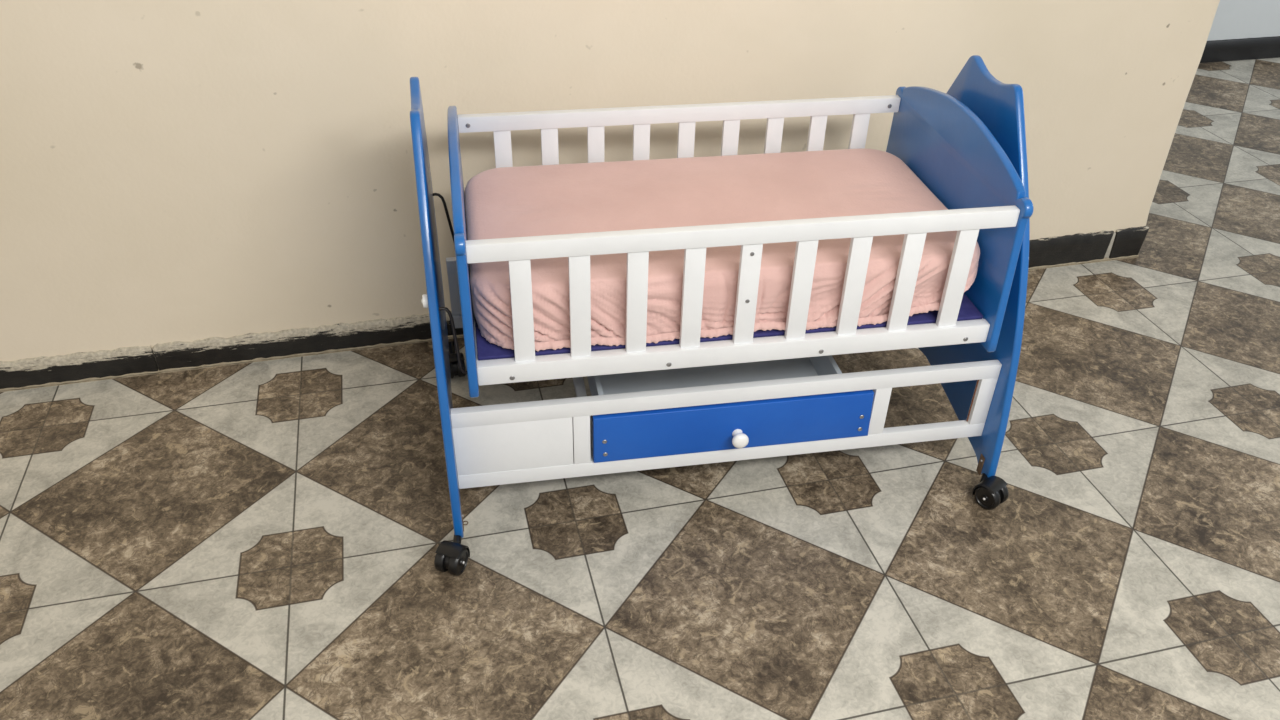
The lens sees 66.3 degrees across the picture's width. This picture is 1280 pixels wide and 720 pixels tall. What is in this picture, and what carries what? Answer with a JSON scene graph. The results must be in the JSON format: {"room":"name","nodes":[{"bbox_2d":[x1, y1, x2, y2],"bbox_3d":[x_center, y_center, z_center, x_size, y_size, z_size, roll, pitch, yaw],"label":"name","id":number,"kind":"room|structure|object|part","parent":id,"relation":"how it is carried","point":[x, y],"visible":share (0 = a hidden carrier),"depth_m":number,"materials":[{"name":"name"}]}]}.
{"room":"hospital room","nodes":[
{"label":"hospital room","id":0,"kind":"room"},
{"bbox_2d":[0,0,1219,360],"bbox_3d":[-1.023,-1.667,2.464,5.134,2.900,1.628,-7,36,-12],"label":"wall","id":1,"kind":"structure","parent":0,"point":[171,170],"depth_m":2.41,"materials":[{"name":"beige paint"}]},
{"bbox_2d":[0,226,1148,391],"bbox_3d":[-0.859,-0.067,2.631,5.125,0.110,0.013,-7,36,-12],"label":"baseboard","id":2,"kind":"structure","parent":1,"relation":"attached to","point":[249,346],"depth_m":2.60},
{"bbox_2d":[1104,232,1115,257],"bbox_3d":[1.507,-0.367,3.147,0.024,0.100,0.008,-7,36,-12],"label":"trim","id":3,"kind":"structure","parent":1,"relation":"attached to","point":[1108,251],"depth_m":3.15,"materials":[{"name":"grey paint"}]},
{"bbox_2d":[0,57,1279,719],"bbox_3d":[0.997,0.197,2.491,8.600,0.080,5.600,-7,36,-12],"label":"floor","id":4,"kind":"structure","parent":0,"point":[260,540],"depth_m":2.11,"materials":[{"name":"tile"}]},
{"bbox_2d":[410,55,1032,575],"bbox_3d":[0.154,-0.206,2.217,1.321,0.859,0.908,-5,36,-9],"label":"cradle","id":5,"kind":"object","parent":4,"relation":"on","point":[691,401],"visible":0.88,"depth_m":2.03,"materials":[{"name":"blue paint"}]},
{"bbox_3d":[0.097,-0.285,2.547,1.181,0.036,0.020,-5,36,-9],"label":"rail","id":6,"kind":"part","parent":5,"relation":"part of","materials":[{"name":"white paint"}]},
{"bbox_3d":[-0.367,-0.182,2.527,0.243,0.128,0.010,-5,36,-9],"label":"panel","id":7,"kind":"part","parent":5,"relation":"part of","materials":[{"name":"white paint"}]},
{"bbox_3d":[0.093,-0.151,2.643,1.181,0.036,0.020,-5,36,-9],"label":"rail","id":8,"kind":"part","parent":5,"relation":"part of","materials":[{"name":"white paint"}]},
{"bbox_2d":[447,106,478,397],"bbox_3d":[-0.367,-0.278,2.012,0.018,0.405,0.652,-5,36,-9],"label":"footboard","id":9,"kind":"object","parent":5,"relation":"on","point":[464,248],"depth_m":1.79,"materials":[{"name":"blue paint"}]},
{"bbox_3d":[-0.260,0.177,2.029,0.243,0.128,0.010,-5,36,-9],"label":"panel","id":10,"kind":"part","parent":5,"relation":"part of","materials":[{"name":"white paint"}]},
{"bbox_3d":[0.106,-0.572,2.271,1.042,0.036,0.022,-5,36,-9],"label":"rail","id":11,"kind":"part","parent":5,"relation":"part of","materials":[{"name":"white paint"}]},
{"bbox_3d":[0.199,0.203,2.151,1.181,0.036,0.020,-5,36,-9],"label":"rail","id":12,"kind":"part","parent":5,"relation":"part of","materials":[{"name":"white paint"}]},
{"bbox_3d":[0.203,0.068,2.055,1.181,0.036,0.020,-5,36,-9],"label":"rail","id":13,"kind":"part","parent":5,"relation":"part of","materials":[{"name":"white paint"}]},
{"bbox_3d":[0.152,-0.199,2.180,1.042,0.010,0.572,-5,36,-9],"label":"board","id":14,"kind":"part","parent":5,"relation":"part of","materials":[{"name":"white paint"}]},
{"bbox_2d":[475,294,982,360],"bbox_3d":[0.152,-0.207,2.175,1.036,0.009,0.564,-5,36,-9],"label":"pad","id":15,"kind":"object","parent":5,"relation":"on","point":[486,350],"visible":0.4,"depth_m":1.95,"materials":[{"name":"blue fabric"}]},
{"bbox_2d":[464,148,979,350],"bbox_3d":[0.153,-0.271,2.128,1.040,0.152,0.576,-5,36,-9],"label":"mattress","id":16,"kind":"object","parent":15,"relation":"on","point":[539,200],"visible":0.79,"depth_m":2.00,"materials":[{"name":"pink fabric"}]},
{"bbox_3d":[0.203,-0.018,1.950,1.042,0.044,0.024,-5,36,-9],"label":"rail","id":17,"kind":"part","parent":5,"relation":"part of","materials":[{"name":"white paint"}]},
{"bbox_3d":[0.204,0.140,2.101,0.614,0.120,0.018,-5,36,-9],"label":"drawer","id":18,"kind":"part","parent":5,"relation":"part of","materials":[{"name":"blue paint"}]},
{"bbox_3d":[0.212,0.167,2.089,0.036,0.036,0.037,-5,36,-9],"label":"knob","id":19,"kind":"part","parent":5,"relation":"part of","materials":[{"name":"white plastic"}]},
{"bbox_3d":[0.208,-0.233,1.800,1.042,0.036,0.022,-5,36,-9],"label":"rail","id":20,"kind":"part","parent":5,"relation":"part of","materials":[{"name":"white paint"}]},
{"bbox_2d":[886,86,1032,351],"bbox_3d":[0.677,-0.366,2.173,0.018,0.405,0.652,-5,36,-9],"label":"headboard","id":21,"kind":"object","parent":5,"relation":"on","point":[945,144],"depth_m":2.04,"materials":[{"name":"blue paint"}]},
{"bbox_3d":[0.784,0.241,2.257,0.002,0.052,0.018,-5,36,-9],"label":"caster plate","id":22,"kind":"part","parent":5,"relation":"part of","materials":[{"name":"metal"}]},
{"bbox_2d":[1207,0,1279,40],"bbox_3d":[0.441,-2.389,3.530,8.600,2.900,0.160,-7,36,-12],"label":"wall","id":23,"kind":"structure","parent":0,"point":[1233,19],"depth_m":4.73,"materials":[{"name":"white paint"}]},
{"bbox_2d":[1200,36,1279,62],"bbox_3d":[2.921,-1.525,4.814,3.467,0.107,0.013,-7,36,-12],"label":"baseboard","id":24,"kind":"structure","parent":23,"relation":"attached to","point":[1260,47],"depth_m":4.82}
]}

